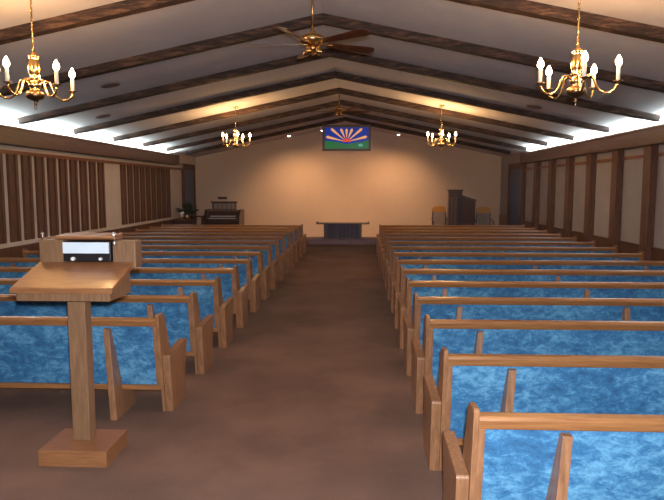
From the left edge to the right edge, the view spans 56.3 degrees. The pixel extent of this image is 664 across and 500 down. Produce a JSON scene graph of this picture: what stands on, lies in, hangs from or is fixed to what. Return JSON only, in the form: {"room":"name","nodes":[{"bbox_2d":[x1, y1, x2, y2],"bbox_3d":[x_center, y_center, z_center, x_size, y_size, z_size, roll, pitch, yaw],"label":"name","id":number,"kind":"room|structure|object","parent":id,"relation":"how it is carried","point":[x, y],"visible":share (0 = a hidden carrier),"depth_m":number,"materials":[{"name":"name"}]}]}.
{"room":"house of worship","nodes":[
{"label":"house of worship","id":0,"kind":"room"},
{"bbox_2d":[0,122,196,242],"bbox_3d":[-6.409,-0.608,9.993,0.200,3.290,31.400,0,6,3],"label":"wall","id":1,"kind":"structure","parent":0,"point":[111,171],"depth_m":16.52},
{"bbox_2d":[0,153,6,243],"bbox_3d":[-6.210,-0.954,11.544,0.055,1.695,0.320,0,6,3],"label":"trim","id":2,"kind":"structure","parent":1,"relation":"attached to","point":[3,232],"depth_m":11.64,"materials":[{"name":"brown wood"}]},
{"bbox_2d":[6,154,21,241],"bbox_3d":[-6.186,-1.006,12.056,0.055,1.695,0.320,0,6,3],"label":"trim","id":3,"kind":"structure","parent":1,"relation":"attached to","point":[11,159],"depth_m":12.03,"materials":[{"name":"brown wood"}]},
{"bbox_2d":[20,155,34,239],"bbox_3d":[-6.162,-1.058,12.567,0.055,1.695,0.320,0,6,3],"label":"trim","id":4,"kind":"structure","parent":1,"relation":"attached to","point":[26,161],"depth_m":12.54,"materials":[{"name":"brown wood"}]},
{"bbox_2d":[34,156,47,237],"bbox_3d":[-6.139,-1.110,13.079,0.055,1.695,0.320,0,6,3],"label":"trim","id":5,"kind":"structure","parent":1,"relation":"attached to","point":[39,165],"depth_m":13.05,"materials":[{"name":"brown wood"}]},
{"bbox_2d":[46,158,58,235],"bbox_3d":[-6.115,-1.162,13.591,0.055,1.695,0.320,0,6,3],"label":"trim","id":6,"kind":"structure","parent":1,"relation":"attached to","point":[51,162],"depth_m":13.56,"materials":[{"name":"brown wood"}]},
{"bbox_2d":[58,159,69,233],"bbox_3d":[-6.092,-1.214,14.103,0.055,1.695,0.320,0,6,3],"label":"trim","id":7,"kind":"structure","parent":1,"relation":"attached to","point":[62,163],"depth_m":14.07,"materials":[{"name":"brown wood"}]},
{"bbox_2d":[69,160,79,232],"bbox_3d":[-6.068,-1.266,14.615,0.055,1.695,0.320,0,6,3],"label":"trim","id":8,"kind":"structure","parent":1,"relation":"attached to","point":[73,167],"depth_m":14.60,"materials":[{"name":"brown wood"}]},
{"bbox_2d":[79,161,89,230],"bbox_3d":[-6.045,-1.318,15.127,0.055,1.695,0.320,0,6,3],"label":"trim","id":9,"kind":"structure","parent":1,"relation":"attached to","point":[83,178],"depth_m":15.08,"materials":[{"name":"brown wood"}]},
{"bbox_2d":[0,217,172,248],"bbox_3d":[-6.358,0.248,8.518,0.045,0.085,27.700,0,6,3],"label":"trim","id":10,"kind":"structure","parent":1,"relation":"attached to","point":[36,240],"depth_m":15.45,"materials":[{"name":"brown wood"}]},
{"bbox_2d":[0,124,179,164],"bbox_3d":[-6.232,-1.819,8.403,0.283,0.340,27.900,0,6,3],"label":"trim","id":11,"kind":"structure","parent":1,"relation":"attached to","point":[9,135],"depth_m":14.14,"materials":[{"name":"brown wood"}]},
{"bbox_2d":[0,218,181,257],"bbox_3d":[-6.340,0.682,9.115,0.030,0.900,28.800,0,6,3],"label":"trim","id":12,"kind":"structure","parent":1,"relation":"attached to","point":[16,251],"depth_m":12.94,"materials":[{"name":"brown wood"}]},
{"bbox_2d":[0,149,181,169],"bbox_3d":[-6.322,-1.579,8.960,0.060,0.070,28.950,0,6,3],"label":"trim","id":13,"kind":"structure","parent":1,"relation":"attached to","point":[2,151],"depth_m":14.58,"materials":[{"name":"brown wood"}]},
{"bbox_2d":[88,162,97,229],"bbox_3d":[-6.021,-1.370,15.638,0.055,1.695,0.320,0,6,3],"label":"trim","id":14,"kind":"structure","parent":1,"relation":"attached to","point":[91,165],"depth_m":15.59,"materials":[{"name":"brown wood"}]},
{"bbox_2d":[97,162,105,227],"bbox_3d":[-5.998,-1.422,16.150,0.055,1.695,0.320,0,6,3],"label":"trim","id":15,"kind":"structure","parent":1,"relation":"attached to","point":[100,166],"depth_m":16.12,"materials":[{"name":"brown wood"}]},
{"bbox_2d":[120,164,127,224],"bbox_3d":[-5.928,-1.575,17.661,0.055,1.695,0.320,0,6,3],"label":"trim","id":16,"kind":"structure","parent":1,"relation":"attached to","point":[123,184],"depth_m":17.62,"materials":[{"name":"brown wood"}]},
{"bbox_2d":[127,165,133,223],"bbox_3d":[-5.905,-1.627,18.173,0.055,1.695,0.320,0,6,3],"label":"trim","id":17,"kind":"structure","parent":1,"relation":"attached to","point":[129,167],"depth_m":18.11,"materials":[{"name":"brown wood"}]},
{"bbox_2d":[133,166,139,222],"bbox_3d":[-5.881,-1.679,18.684,0.055,1.695,0.320,0,6,3],"label":"trim","id":18,"kind":"structure","parent":1,"relation":"attached to","point":[135,168],"depth_m":18.64,"materials":[{"name":"brown wood"}]},
{"bbox_2d":[139,166,145,221],"bbox_3d":[-5.858,-1.731,19.196,0.055,1.695,0.320,0,6,3],"label":"trim","id":19,"kind":"structure","parent":1,"relation":"attached to","point":[141,169],"depth_m":19.15,"materials":[{"name":"brown wood"}]},
{"bbox_2d":[145,167,151,220],"bbox_3d":[-5.834,-1.783,19.708,0.055,1.695,0.320,0,6,3],"label":"trim","id":20,"kind":"structure","parent":1,"relation":"attached to","point":[147,169],"depth_m":19.64,"materials":[{"name":"brown wood"}]},
{"bbox_2d":[151,167,156,219],"bbox_3d":[-5.811,-1.835,20.220,0.055,1.695,0.320,0,6,3],"label":"trim","id":21,"kind":"structure","parent":1,"relation":"attached to","point":[153,170],"depth_m":20.17,"materials":[{"name":"brown wood"}]},
{"bbox_2d":[156,168,161,218],"bbox_3d":[-5.787,-1.887,20.732,0.055,1.695,0.320,0,6,3],"label":"trim","id":22,"kind":"structure","parent":1,"relation":"attached to","point":[158,170],"depth_m":20.67,"materials":[{"name":"brown wood"}]},
{"bbox_2d":[161,168,166,217],"bbox_3d":[-5.763,-1.939,21.244,0.055,1.695,0.320,0,6,3],"label":"trim","id":23,"kind":"structure","parent":1,"relation":"attached to","point":[163,174],"depth_m":21.17,"materials":[{"name":"brown wood"}]},
{"bbox_2d":[166,169,170,217],"bbox_3d":[-5.740,-1.991,21.755,0.055,1.695,0.320,0,6,3],"label":"trim","id":24,"kind":"structure","parent":1,"relation":"attached to","point":[168,191],"depth_m":21.68,"materials":[{"name":"brown wood"}]},
{"bbox_2d":[181,164,195,218],"bbox_3d":[-5.590,-1.884,24.340,0.120,2.930,1.650,0,6,3],"label":"door","id":25,"kind":"structure","parent":1,"relation":"in","point":[188,170],"depth_m":24.19,"materials":[{"name":"brown wood"}]},
{"bbox_2d":[0,237,463,499],"bbox_3d":[-0.111,1.107,9.978,12.800,0.120,31.600,0,6,3],"label":"floor","id":26,"kind":"structure","parent":0,"point":[309,399],"depth_m":5.54,"materials":[{"name":"brown carpet"}]},
{"bbox_2d":[9,232,141,467],"bbox_3d":[-1.909,0.719,4.754,0.760,1.708,0.610,0,6,3],"label":"lectern","id":27,"kind":"object","parent":26,"relation":"on","point":[78,283],"visible":1,"depth_m":4.67,"materials":[{"name":"brown wood"}]},
{"bbox_2d":[62,240,112,260],"bbox_3d":[-1.893,0.007,4.837,0.372,0.153,0.140,0,6,3],"label":"amplifier","id":28,"kind":"object","parent":27,"relation":"on","point":[73,250],"visible":0.93,"depth_m":4.78,"materials":[{"name":"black plastic"}]},
{"bbox_2d":[55,233,122,239],"bbox_3d":[-1.910,-0.107,4.879,0.460,0.043,0.195,0,6,3],"label":"hood","id":29,"kind":"object","parent":27,"relation":"attached to","point":[66,236],"depth_m":4.80,"materials":[{"name":"brown wood"}]},
{"bbox_2d":[0,313,186,419],"bbox_3d":[-3.706,0.996,5.877,4.524,0.930,0.750,0,6,3],"label":"pew","id":30,"kind":"object","parent":26,"relation":"on","point":[130,354],"visible":1,"depth_m":5.61,"materials":[{"name":"blue fabric"}]},
{"bbox_2d":[0,292,213,373],"bbox_3d":[-3.654,0.882,7.003,4.524,0.930,0.750,0,6,3],"label":"pew","id":31,"kind":"object","parent":26,"relation":"on","point":[181,313],"visible":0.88,"depth_m":6.71,"materials":[{"name":"blue fabric"}]},
{"bbox_2d":[0,277,233,347],"bbox_3d":[-3.603,0.768,8.130,4.524,0.930,0.750,0,6,3],"label":"pew","id":32,"kind":"object","parent":26,"relation":"on","point":[209,292],"visible":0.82,"depth_m":7.82,"materials":[{"name":"brown wood"}]},
{"bbox_2d":[0,266,248,327],"bbox_3d":[-3.551,0.653,9.255,4.524,0.930,0.750,0,6,3],"label":"pew","id":33,"kind":"object","parent":26,"relation":"on","point":[230,285],"visible":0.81,"depth_m":8.95,"materials":[{"name":"brown wood"}]},
{"bbox_2d":[0,257,260,311],"bbox_3d":[-3.499,0.539,10.382,4.524,0.930,0.750,0,6,3],"label":"pew","id":34,"kind":"object","parent":26,"relation":"on","point":[245,270],"visible":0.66,"depth_m":10.08,"materials":[{"name":"brown wood"}]},
{"bbox_2d":[22,249,269,299],"bbox_3d":[-3.447,0.424,11.508,4.524,0.930,0.750,0,6,3],"label":"pew","id":35,"kind":"object","parent":26,"relation":"on","point":[257,257],"visible":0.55,"depth_m":11.20,"materials":[{"name":"brown wood"}]},
{"bbox_2d":[174,219,197,224],"bbox_3d":[-5.323,-0.681,22.639,0.740,0.880,0.530,0,6,3],"label":"plant stand","id":36,"kind":"object","parent":26,"relation":"on","point":[177,221],"visible":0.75,"depth_m":22.39,"materials":[{"name":"brown wood"}]},
{"bbox_2d":[175,203,197,218],"bbox_3d":[-5.288,-1.456,22.585,0.900,0.672,0.555,2,6,19],"label":"flower arrangement","id":37,"kind":"object","parent":36,"relation":"on","point":[188,207],"visible":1,"depth_m":22.48,"materials":[{"name":"green plant"}]},
{"bbox_2d":[190,216,202,224],"bbox_3d":[-5.083,-0.814,23.495,0.480,0.970,0.340,0,6,3],"label":"bench","id":38,"kind":"object","parent":26,"relation":"on","point":[192,217],"visible":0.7,"depth_m":23.30,"materials":[{"name":"brown wood"}]},
{"bbox_2d":[121,235,289,273],"bbox_3d":[-3.292,0.081,14.886,4.524,0.930,0.750,0,6,3],"label":"pew","id":39,"kind":"object","parent":26,"relation":"on","point":[282,246],"visible":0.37,"depth_m":14.58,"materials":[{"name":"brown wood"}]},
{"bbox_2d":[118,231,294,267],"bbox_3d":[-3.240,-0.033,16.012,4.524,0.930,0.750,0,6,3],"label":"pew","id":40,"kind":"object","parent":26,"relation":"on","point":[287,235],"visible":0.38,"depth_m":15.71,"materials":[{"name":"brown wood"}]},
{"bbox_2d":[141,244,277,289],"bbox_3d":[-3.395,0.310,12.634,4.524,0.930,0.750,0,6,3],"label":"pew","id":41,"kind":"object","parent":26,"relation":"on","point":[267,250],"visible":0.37,"depth_m":12.33,"materials":[{"name":"brown wood"}]},
{"bbox_2d":[141,239,284,280],"bbox_3d":[-3.344,0.196,13.760,4.524,0.930,0.750,0,6,3],"label":"pew","id":42,"kind":"object","parent":26,"relation":"on","point":[276,254],"visible":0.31,"depth_m":13.45,"materials":[{"name":"brown wood"}]},
{"bbox_2d":[135,228,298,261],"bbox_3d":[-3.188,-0.147,17.138,4.524,0.930,0.750,0,6,3],"label":"pew","id":43,"kind":"object","parent":26,"relation":"on","point":[293,238],"visible":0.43,"depth_m":16.85,"materials":[{"name":"brown wood"}]},
{"bbox_2d":[203,201,243,224],"bbox_3d":[-4.128,-1.109,23.778,1.360,1.500,1.050,0,6,3],"label":"pipe organ","id":44,"kind":"object","parent":26,"relation":"on","point":[222,212],"visible":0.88,"depth_m":23.63,"materials":[{"name":"brown wood"}]},
{"bbox_2d":[205,218,237,221],"bbox_3d":[-4.142,-1.126,23.455,1.240,0.120,0.370,0,6,3],"label":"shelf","id":45,"kind":"object","parent":44,"relation":"attached to","point":[206,219],"depth_m":23.28,"materials":[{"name":"brown wood"}]},
{"bbox_2d":[149,226,302,257],"bbox_3d":[-3.136,-0.262,18.264,4.524,0.930,0.750,0,6,3],"label":"pew","id":46,"kind":"object","parent":26,"relation":"on","point":[297,234],"visible":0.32,"depth_m":17.97,"materials":[{"name":"brown wood"}]},
{"bbox_2d":[161,223,305,253],"bbox_3d":[-3.085,-0.376,19.390,4.524,0.930,0.750,0,6,3],"label":"pew","id":47,"kind":"object","parent":26,"relation":"on","point":[162,224],"visible":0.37,"depth_m":19.09,"materials":[{"name":"brown wood"}]},
{"bbox_2d":[308,237,375,244],"bbox_3d":[0.383,-0.350,22.888,2.440,0.170,1.400,0,6,3],"label":"platform","id":48,"kind":"object","parent":26,"relation":"on","point":[312,240],"visible":0.96,"depth_m":22.21,"materials":[{"name":"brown carpet"}]},
{"bbox_2d":[316,221,369,238],"bbox_3d":[0.399,-0.729,22.758,1.950,0.610,0.580,0,6,3],"label":"table","id":49,"kind":"object","parent":48,"relation":"on","point":[332,230],"visible":1,"depth_m":22.53,"materials":[{"name":"brown wood"}]},
{"bbox_2d":[431,206,446,224],"bbox_3d":[4.312,-1.105,24.731,0.703,1.300,0.595,0,6,-1],"label":"chair","id":50,"kind":"object","parent":26,"relation":"on","point":[438,212],"visible":0.64,"depth_m":24.89,"materials":[{"name":"grey fabric"}]},
{"bbox_2d":[376,224,524,252],"bbox_3d":[3.645,-0.349,19.123,4.524,0.930,0.750,0,6,3],"label":"pew","id":51,"kind":"object","parent":26,"relation":"on","point":[523,225],"visible":0.26,"depth_m":18.82,"materials":[{"name":"brown wood"}]},
{"bbox_2d":[377,226,534,256],"bbox_3d":[3.593,-0.235,17.997,4.524,0.930,0.750,0,6,3],"label":"pew","id":52,"kind":"object","parent":26,"relation":"on","point":[381,227],"visible":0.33,"depth_m":17.70,"materials":[{"name":"brown wood"}]},
{"bbox_2d":[447,190,476,224],"bbox_3d":[4.706,-1.225,22.651,1.030,1.960,0.660,0,6,3],"label":"pulpit","id":53,"kind":"object","parent":26,"relation":"on","point":[461,209],"visible":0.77,"depth_m":22.35,"materials":[{"name":"brown wood"}]},
{"bbox_2d":[378,229,546,262],"bbox_3d":[3.542,-0.120,16.871,4.524,0.930,0.750,0,6,3],"label":"pew","id":54,"kind":"object","parent":26,"relation":"on","point":[545,230],"visible":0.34,"depth_m":16.59,"materials":[{"name":"brown wood"}]},
{"bbox_2d":[380,232,560,267],"bbox_3d":[3.490,-0.006,15.745,4.524,0.930,0.750,0,6,3],"label":"pew","id":55,"kind":"object","parent":26,"relation":"on","point":[384,233],"visible":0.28,"depth_m":15.47,"materials":[{"name":"brown wood"}]},
{"bbox_2d":[381,235,576,273],"bbox_3d":[3.438,0.108,14.619,4.524,0.930,0.750,0,6,3],"label":"pew","id":56,"kind":"object","parent":26,"relation":"on","point":[502,239],"visible":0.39,"depth_m":14.32,"materials":[{"name":"brown wood"}]},
{"bbox_2d":[475,207,493,224],"bbox_3d":[5.812,-1.002,23.717,0.703,1.300,0.595,1,6,7],"label":"chair","id":57,"kind":"object","parent":26,"relation":"on","point":[483,214],"visible":0.64,"depth_m":23.88,"materials":[{"name":"grey fabric"}]},
{"bbox_2d":[383,240,595,281],"bbox_3d":[3.386,0.223,13.493,4.524,0.930,0.750,0,6,3],"label":"pew","id":58,"kind":"object","parent":26,"relation":"on","point":[393,243],"visible":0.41,"depth_m":13.21,"materials":[{"name":"brown wood"}]},
{"bbox_2d":[385,244,617,289],"bbox_3d":[3.334,0.337,12.367,4.524,0.930,0.750,0,6,3],"label":"pew","id":59,"kind":"object","parent":26,"relation":"on","point":[495,249],"visible":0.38,"depth_m":12.09,"materials":[{"name":"brown wood"}]},
{"bbox_2d":[387,250,644,299],"bbox_3d":[3.283,0.452,11.241,4.524,0.930,0.750,0,6,3],"label":"pew","id":60,"kind":"object","parent":26,"relation":"on","point":[639,256],"visible":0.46,"depth_m":10.96,"materials":[{"name":"brown wood"}]},
{"bbox_2d":[390,257,663,312],"bbox_3d":[3.231,0.566,10.115,4.524,0.930,0.750,0,6,3],"label":"pew","id":61,"kind":"object","parent":26,"relation":"on","point":[406,263],"visible":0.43,"depth_m":9.84,"materials":[{"name":"brown wood"}]},
{"bbox_2d":[393,266,663,328],"bbox_3d":[3.179,0.680,8.989,4.524,0.930,0.750,0,6,3],"label":"pew","id":62,"kind":"object","parent":26,"relation":"on","point":[412,274],"visible":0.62,"depth_m":8.74,"materials":[{"name":"brown wood"}]},
{"bbox_2d":[398,278,663,348],"bbox_3d":[3.127,0.795,7.863,4.524,0.930,0.750,0,6,3],"label":"pew","id":63,"kind":"object","parent":26,"relation":"on","point":[546,289],"visible":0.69,"depth_m":7.63,"materials":[{"name":"brown wood"}]},
{"bbox_2d":[404,293,663,375],"bbox_3d":[3.075,0.909,6.737,4.524,0.930,0.750,0,6,3],"label":"pew","id":64,"kind":"object","parent":26,"relation":"on","point":[476,308],"visible":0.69,"depth_m":6.52,"materials":[{"name":"blue fabric"}]},
{"bbox_2d":[412,314,663,413],"bbox_3d":[3.024,1.024,5.611,4.524,0.930,0.750,0,6,3],"label":"pew","id":65,"kind":"object","parent":26,"relation":"on","point":[459,336],"visible":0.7,"depth_m":5.41,"materials":[{"name":"blue fabric"}]},
{"bbox_2d":[423,347,663,470],"bbox_3d":[2.972,1.138,4.485,4.524,0.930,0.750,0,6,3],"label":"pew","id":66,"kind":"object","parent":26,"relation":"on","point":[523,383],"visible":0.76,"depth_m":4.32,"materials":[{"name":"blue fabric"}]},
{"bbox_2d":[442,402,663,499],"bbox_3d":[2.920,1.252,3.359,4.524,0.930,0.750,0,6,3],"label":"pew","id":67,"kind":"object","parent":26,"relation":"on","point":[507,455],"visible":1,"depth_m":3.21,"materials":[{"name":"blue fabric"}]},
{"bbox_2d":[0,0,663,156],"bbox_3d":[-0.111,-2.892,9.572,12.800,1.481,31.600,0,6,3],"label":"ceiling","id":68,"kind":"structure","parent":0,"point":[197,20],"depth_m":10.01,"materials":[{"name":"paint"}]},
{"bbox_2d":[0,0,76,109],"bbox_3d":[-2.841,-1.947,5.837,0.743,1.222,0.713,2,6,15],"label":"chandelier","id":69,"kind":"object","parent":68,"relation":"hanging from","point":[35,94],"visible":1,"depth_m":5.85,"materials":[{"name":"gold metal"}]},
{"bbox_2d":[95,114,110,118],"bbox_3d":[-4.810,-2.802,13.017,0.311,0.079,0.318,1,6,9],"label":"ceiling speaker","id":70,"kind":"object","parent":68,"relation":"attached to","point":[105,115],"visible":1,"depth_m":12.97,"materials":[{"name":"paint"}]},
{"bbox_2d":[101,82,119,87],"bbox_3d":[-3.753,-2.792,10.505,0.311,0.079,0.318,1,6,9],"label":"ceiling speaker","id":71,"kind":"object","parent":68,"relation":"attached to","point":[112,84],"visible":1,"depth_m":10.46,"materials":[{"name":"paint"}]},
{"bbox_2d":[222,106,250,150],"bbox_3d":[-2.340,-2.991,15.299,0.713,1.068,0.743,0,6,3],"label":"chandelier","id":72,"kind":"object","parent":68,"relation":"hanging from","point":[236,133],"visible":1,"depth_m":15.28,"materials":[{"name":"gold metal"}]},
{"bbox_2d":[241,0,374,58],"bbox_3d":[-0.160,-2.734,7.144,1.533,0.980,1.607,-3,7,-29],"label":"ceiling fan","id":73,"kind":"object","parent":68,"relation":"hanging from","point":[313,40],"visible":1,"depth_m":7.08,"materials":[{"name":"brown wood"}]},
{"bbox_2d":[0,13,663,96],"bbox_3d":[-0.109,-2.762,9.082,11.750,1.336,0.140,0,6,3],"label":"ceiling beam","id":74,"kind":"structure","parent":68,"relation":"attached to","point":[320,19],"depth_m":8.97,"materials":[{"name":"brown wood"}]},
{"bbox_2d":[0,0,663,44],"bbox_3d":[-0.210,-2.540,6.896,11.750,1.336,0.140,0,6,3],"label":"ceiling beam","id":75,"kind":"structure","parent":68,"relation":"attached to","point":[124,8],"depth_m":6.82,"materials":[{"name":"brown wood"}]},
{"bbox_2d":[17,48,660,124],"bbox_3d":[-0.006,-2.989,11.318,11.750,1.336,0.140,0,6,3],"label":"ceiling beam","id":76,"kind":"structure","parent":68,"relation":"attached to","point":[329,52],"depth_m":11.21,"materials":[{"name":"brown wood"}]},
{"bbox_2d":[311,94,369,115],"bbox_3d":[0.258,-3.802,16.078,1.533,0.660,1.607,-2,6,-17],"label":"ceiling fan","id":77,"kind":"object","parent":68,"relation":"hanging from","point":[339,109],"visible":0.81,"depth_m":16.02,"materials":[{"name":"gold metal"}]},
{"bbox_2d":[73,71,609,134],"bbox_3d":[0.096,-3.216,13.554,11.750,1.336,0.140,0,6,3],"label":"ceiling beam","id":78,"kind":"structure","parent":68,"relation":"attached to","point":[335,74],"depth_m":13.44,"materials":[{"name":"brown wood"}]},
{"bbox_2d":[113,88,574,141],"bbox_3d":[0.198,-3.441,15.771,11.750,1.336,0.140,0,6,3],"label":"ceiling beam","id":79,"kind":"structure","parent":68,"relation":"attached to","point":[334,91],"depth_m":15.66,"materials":[{"name":"brown wood"}]},
{"bbox_2d":[142,100,547,146],"bbox_3d":[0.299,-3.663,17.957,11.750,1.336,0.140,0,6,3],"label":"ceiling beam","id":80,"kind":"structure","parent":68,"relation":"attached to","point":[342,102],"depth_m":17.84,"materials":[{"name":"brown wood"}]},
{"bbox_2d":[166,111,526,150],"bbox_3d":[0.400,-3.888,20.163,11.750,1.336,0.140,0,6,3],"label":"ceiling beam","id":81,"kind":"structure","parent":68,"relation":"attached to","point":[330,114],"depth_m":20.05,"materials":[{"name":"brown wood"}]},
{"bbox_2d":[185,117,510,154],"bbox_3d":[0.501,-4.110,22.350,11.750,1.336,0.140,0,6,3],"label":"ceiling beam","id":82,"kind":"structure","parent":68,"relation":"attached to","point":[343,119],"depth_m":22.23,"materials":[{"name":"brown wood"}]},
{"bbox_2d":[426,105,456,149],"bbox_3d":[2.692,-2.967,15.058,0.713,1.068,0.743,3,6,24],"label":"chandelier","id":83,"kind":"object","parent":68,"relation":"hanging from","point":[441,144],"visible":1,"depth_m":15.05,"materials":[{"name":"gold metal"}]},
{"bbox_2d":[526,105,541,108],"bbox_3d":[4.135,-2.926,12.694,0.311,0.079,0.318,1,6,9],"label":"ceiling speaker","id":84,"kind":"object","parent":68,"relation":"attached to","point":[528,106],"visible":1,"depth_m":12.64,"materials":[{"name":"paint"}]},
{"bbox_2d":[535,0,622,106],"bbox_3d":[2.231,-1.925,5.605,0.743,1.226,0.713,1,6,11],"label":"chandelier","id":85,"kind":"object","parent":68,"relation":"hanging from","point":[578,61],"visible":1,"depth_m":5.62,"materials":[{"name":"gold metal"}]},
{"bbox_2d":[196,130,500,236],"bbox_3d":[0.606,-2.811,25.345,12.800,4.570,0.200,0,6,3],"label":"wall","id":86,"kind":"structure","parent":0,"point":[290,180],"depth_m":25.26,"materials":[{"name":"beige paint"}]},
{"bbox_2d":[322,119,370,150],"bbox_3d":[0.522,-4.107,22.158,1.730,1.124,0.080,0,6,3],"label":"picture","id":87,"kind":"object","parent":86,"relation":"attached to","point":[334,137],"visible":1,"depth_m":22.14,"materials":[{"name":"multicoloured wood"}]},
{"bbox_2d":[500,122,663,248],"bbox_3d":[6.177,-0.550,9.420,0.200,3.290,31.400,0,6,3],"label":"wall","id":88,"kind":"structure","parent":0,"point":[633,169],"depth_m":14.58,"materials":[{"name":"beige paint"}]},
{"bbox_2d":[499,214,506,224],"bbox_3d":[6.745,-0.898,24.376,0.030,0.960,1.550,0,6,3],"label":"trim","id":89,"kind":"structure","parent":88,"relation":"attached to","point":[502,218],"depth_m":24.49,"materials":[{"name":"brown wood"}]},
{"bbox_2d":[507,163,521,224],"bbox_3d":[6.615,-1.675,22.427,0.120,2.900,2.080,0,6,3],"label":"door","id":90,"kind":"structure","parent":88,"relation":"in","point":[514,170],"depth_m":22.51,"materials":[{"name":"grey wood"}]},
{"bbox_2d":[520,164,526,224],"bbox_3d":[6.562,-1.586,21.301,0.119,2.950,0.140,0,6,3],"label":"trim","id":91,"kind":"structure","parent":88,"relation":"attached to","point":[523,180],"depth_m":21.21,"materials":[{"name":"brown wood"}]},
{"bbox_2d":[532,162,540,230],"bbox_3d":[6.478,-1.377,19.686,0.139,2.820,0.300,0,6,3],"label":"trim","id":92,"kind":"structure","parent":88,"relation":"attached to","point":[537,171],"depth_m":19.53,"materials":[{"name":"brown wood"}]},
{"bbox_2d":[546,159,556,233],"bbox_3d":[6.407,-1.221,18.156,0.139,2.820,0.300,0,6,3],"label":"trim","id":93,"kind":"structure","parent":88,"relation":"attached to","point":[551,164],"depth_m":18.01,"materials":[{"name":"brown wood"}]},
{"bbox_2d":[563,157,574,237],"bbox_3d":[6.337,-1.065,16.625,0.139,2.820,0.300,0,6,3],"label":"trim","id":94,"kind":"structure","parent":88,"relation":"attached to","point":[569,169],"depth_m":16.49,"materials":[{"name":"brown wood"}]},
{"bbox_2d":[583,154,596,241],"bbox_3d":[6.267,-0.910,15.095,0.139,2.820,0.300,0,6,3],"label":"trim","id":95,"kind":"structure","parent":88,"relation":"attached to","point":[591,166],"depth_m":14.97,"materials":[{"name":"brown wood"}]},
{"bbox_2d":[519,124,663,163],"bbox_3d":[5.874,-1.732,7.553,0.243,0.340,27.300,0,6,3],"label":"trim","id":96,"kind":"structure","parent":88,"relation":"attached to","point":[652,135],"depth_m":13.91,"materials":[{"name":"brown wood"}]},
{"bbox_2d":[523,221,663,260],"bbox_3d":[5.981,0.848,7.785,0.030,0.840,27.250,0,6,3],"label":"trim","id":97,"kind":"structure","parent":88,"relation":"attached to","point":[656,256],"depth_m":14.08,"materials":[{"name":"brown wood"}]},
{"bbox_2d":[525,152,663,169],"bbox_3d":[5.979,-1.376,7.559,0.035,0.070,27.250,0,6,3],"label":"trim","id":98,"kind":"structure","parent":88,"relation":"attached to","point":[662,153],"depth_m":14.27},
{"bbox_2d":[608,150,623,252],"bbox_3d":[6.196,-0.755,13.564,0.139,2.820,0.300,0,6,3],"label":"trim","id":99,"kind":"structure","parent":88,"relation":"attached to","point":[617,167],"depth_m":13.44,"materials":[{"name":"brown wood"}]},
{"bbox_2d":[639,145,658,260],"bbox_3d":[6.126,-0.599,12.034,0.139,2.820,0.300,0,6,3],"label":"trim","id":100,"kind":"structure","parent":88,"relation":"attached to","point":[650,161],"depth_m":11.90,"materials":[{"name":"brown wood"}]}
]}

